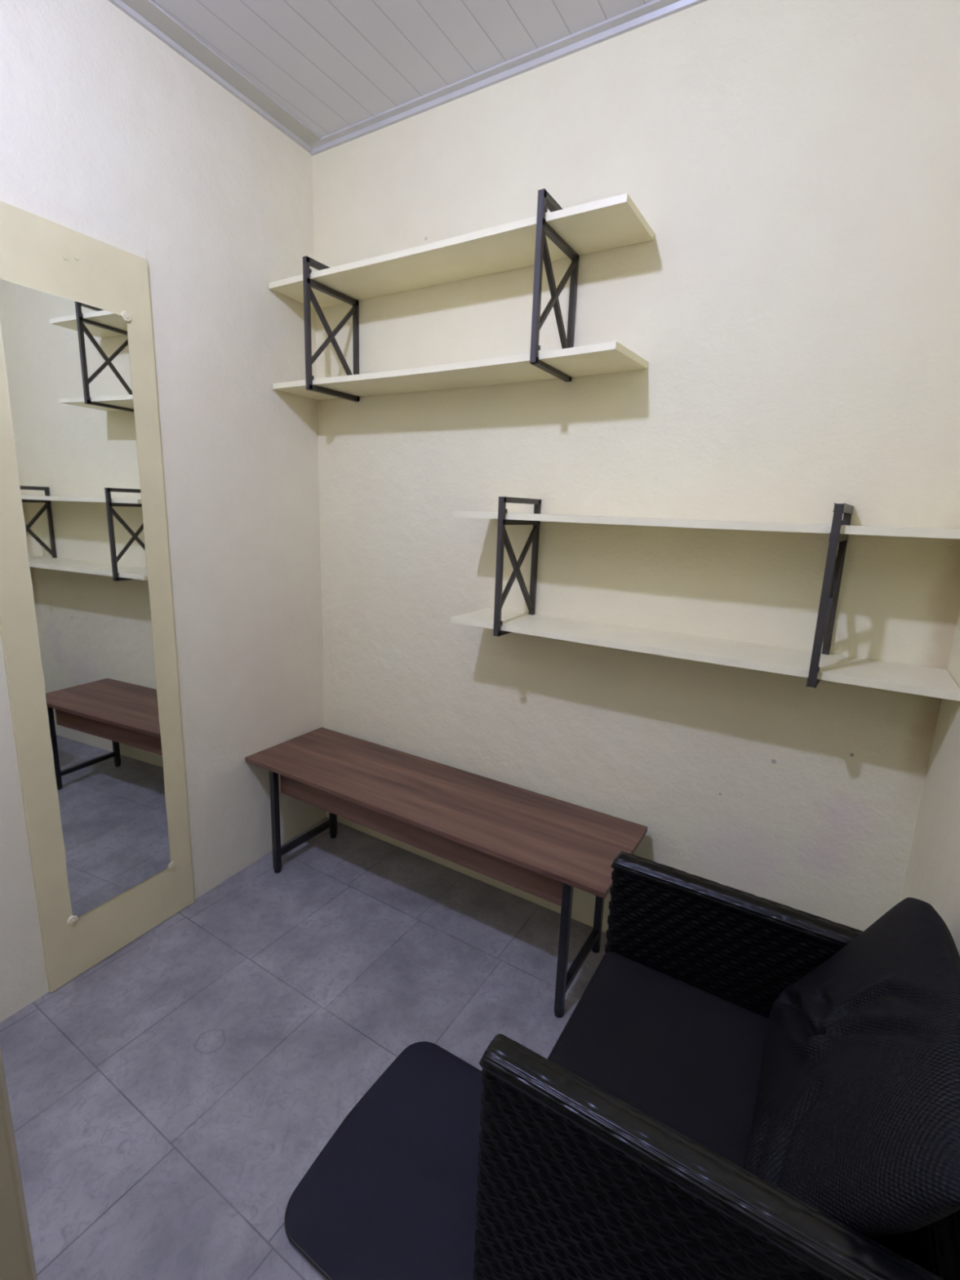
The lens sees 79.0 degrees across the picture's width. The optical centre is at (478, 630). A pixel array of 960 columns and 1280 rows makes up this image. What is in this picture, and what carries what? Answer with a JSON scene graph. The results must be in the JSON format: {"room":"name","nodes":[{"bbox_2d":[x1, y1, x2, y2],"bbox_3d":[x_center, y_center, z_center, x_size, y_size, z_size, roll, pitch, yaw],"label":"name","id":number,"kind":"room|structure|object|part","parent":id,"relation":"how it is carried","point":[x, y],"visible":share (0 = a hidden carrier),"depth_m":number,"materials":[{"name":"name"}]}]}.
{"room":"dressing room","nodes":[
{"label":"dressing room","id":0,"kind":"room"},
{"bbox_2d":[0,0,325,1022],"bbox_3d":[-1.258,-0.259,1.360,0.100,2.649,2.410,8,13,27],"label":"wall","id":1,"kind":"structure","parent":0,"point":[108,135],"depth_m":1.87,"materials":[{"name":"paint"}]},
{"bbox_2d":[0,200,194,992],"bbox_3d":[-1.076,-0.005,1.649,0.022,2.046,0.459,8,13,27],"label":"wall mirror","id":2,"kind":"object","parent":1,"relation":"attached to","point":[87,628],"visible":1,"depth_m":1.61,"materials":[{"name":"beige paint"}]},
{"bbox_2d":[107,0,320,153],"bbox_3d":[-1.139,-1.533,1.049,0.075,0.020,2.409,8,13,27],"label":"trim","id":3,"kind":"structure","parent":1,"relation":"attached to","point":[146,13],"depth_m":1.71,"materials":[{"name":"plastic"}]},
{"bbox_2d":[0,817,607,1279],"bbox_3d":[-0.747,1.296,0.673,2.326,0.080,3.700,9,14,30],"label":"floor","id":4,"kind":"structure","parent":0,"point":[170,1101],"depth_m":1.55,"materials":[{"name":"tile"}]},
{"bbox_2d":[0,1046,37,1279],"bbox_3d":[-0.634,0.321,0.148,0.794,2.032,0.149,-8,15,-39],"label":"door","id":5,"kind":"structure","parent":4,"relation":"on","point":[17,1262],"depth_m":0.41,"materials":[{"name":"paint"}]},
{"bbox_2d":[284,1041,483,1279],"bbox_3d":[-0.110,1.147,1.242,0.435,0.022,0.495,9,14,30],"label":"ottoman","id":6,"kind":"object","parent":4,"relation":"on","point":[391,1194],"visible":0.66,"depth_m":1.20,"materials":[{"name":"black fabric"}]},
{"bbox_2d":[244,727,647,1017],"bbox_3d":[-0.185,0.762,2.037,1.406,0.450,0.385,9,14,30],"label":"bench","id":7,"kind":"object","parent":4,"relation":"on","point":[539,845],"visible":0.99,"depth_m":1.86,"materials":[{"name":"brown wood"}]},
{"bbox_3d":[-0.767,0.710,2.197,0.023,0.422,0.023,9,14,30],"label":"leg","id":8,"kind":"part","parent":7,"relation":"part of","materials":[{"name":"black metal"}]},
{"bbox_3d":[-0.613,0.664,2.444,0.023,0.422,0.023,9,14,30],"label":"leg","id":9,"kind":"part","parent":7,"relation":"part of","materials":[{"name":"black metal"}]},
{"bbox_3d":[0.234,0.869,1.602,0.023,0.422,0.023,9,14,30],"label":"leg","id":10,"kind":"part","parent":7,"relation":"part of","materials":[{"name":"black metal"}]},
{"bbox_3d":[0.388,0.823,1.849,0.023,0.422,0.023,9,14,30],"label":"leg","id":11,"kind":"part","parent":7,"relation":"part of","materials":[{"name":"black metal"}]},
{"bbox_2d":[472,851,959,1279],"bbox_3d":[0.406,0.905,1.022,0.593,0.622,0.638,9,14,30],"label":"rattan armchair","id":12,"kind":"object","parent":4,"relation":"on","point":[619,1153],"visible":0.73,"depth_m":0.85,"materials":[{"name":"black wicker"}]},
{"bbox_3d":[0.235,0.931,0.786,0.547,0.545,0.054,9,14,30],"label":"arm","id":13,"kind":"part","parent":12,"relation":"part of","materials":[{"name":"black wicker"}]},
{"bbox_2d":[547,951,768,1168],"bbox_3d":[0.378,0.864,1.031,0.505,0.115,0.521,9,14,30],"label":"seat cushion","id":14,"kind":"object","parent":12,"relation":"on","point":[682,1047],"depth_m":1.11,"materials":[{"name":"fabric"}]},
{"bbox_3d":[0.250,0.656,0.726,0.560,0.026,0.056,9,14,30],"label":"arm rail","id":15,"kind":"part","parent":12,"relation":"part of","materials":[{"name":"black wicker"}]},
{"bbox_3d":[0.539,0.841,1.273,0.547,0.545,0.056,9,14,30],"label":"arm","id":16,"kind":"part","parent":12,"relation":"part of","materials":[{"name":"black wicker"}]},
{"bbox_3d":[0.554,0.566,1.213,0.560,0.026,0.058,9,14,30],"label":"arm rail","id":17,"kind":"part","parent":12,"relation":"part of","materials":[{"name":"black wicker"}]},
{"bbox_2d":[743,897,959,1238],"bbox_3d":[0.557,0.641,0.868,0.237,0.373,0.560,9,14,30],"label":"cushion","id":18,"kind":"object","parent":12,"relation":"on","point":[856,1118],"visible":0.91,"depth_m":0.76,"materials":[{"name":"black fabric"}]},
{"bbox_3d":[0.637,0.952,0.887,0.049,0.490,0.636,9,14,30],"label":"backrest","id":19,"kind":"part","parent":12,"relation":"part of","materials":[{"name":"black wicker"}]},
{"bbox_3d":[0.645,0.704,0.835,0.051,0.024,0.632,9,14,30],"label":"rail","id":20,"kind":"part","parent":12,"relation":"part of","materials":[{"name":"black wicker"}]},
{"bbox_2d":[151,0,653,137],"bbox_3d":[-0.655,-1.365,0.122,2.326,0.060,3.700,9,14,30],"label":"ceiling","id":21,"kind":"structure","parent":0,"point":[334,65],"depth_m":1.60,"materials":[{"name":"plastic"}]},
{"bbox_2d":[311,0,959,932],"bbox_3d":[0.262,-0.316,1.892,2.276,2.649,0.100,9,14,30],"label":"wall","id":22,"kind":"structure","parent":0,"point":[792,307],"depth_m":1.61,"materials":[{"name":"paint"}]},
{"bbox_2d":[269,188,654,401],"bbox_3d":[-0.136,-0.978,1.811,1.291,0.411,0.246,9,14,30],"label":"wall shelf","id":23,"kind":"object","parent":22,"relation":"attached to","point":[616,221],"visible":1,"depth_m":1.70,"materials":[{"name":"beige wood"}]},
{"bbox_2d":[310,0,707,155],"bbox_3d":[0.272,-1.591,1.572,2.076,0.024,0.030,9,14,30],"label":"trim","id":24,"kind":"structure","parent":22,"relation":"attached to","point":[655,10],"depth_m":1.67,"materials":[{"name":"plastic"}]},
{"bbox_2d":[450,496,959,701],"bbox_3d":[0.511,-0.138,1.562,1.265,0.408,0.246,9,14,30],"label":"wall shelf","id":25,"kind":"object","parent":22,"relation":"attached to","point":[815,665],"visible":1,"depth_m":1.46,"materials":[{"name":"beige wood"}]},
{"bbox_2d":[900,610,959,955],"bbox_3d":[0.535,0.025,0.294,0.100,2.649,2.400,9,14,30],"label":"wall","id":26,"kind":"structure","parent":0,"point":[932,875],"depth_m":1.24,"materials":[{"name":"paint"}]}
]}

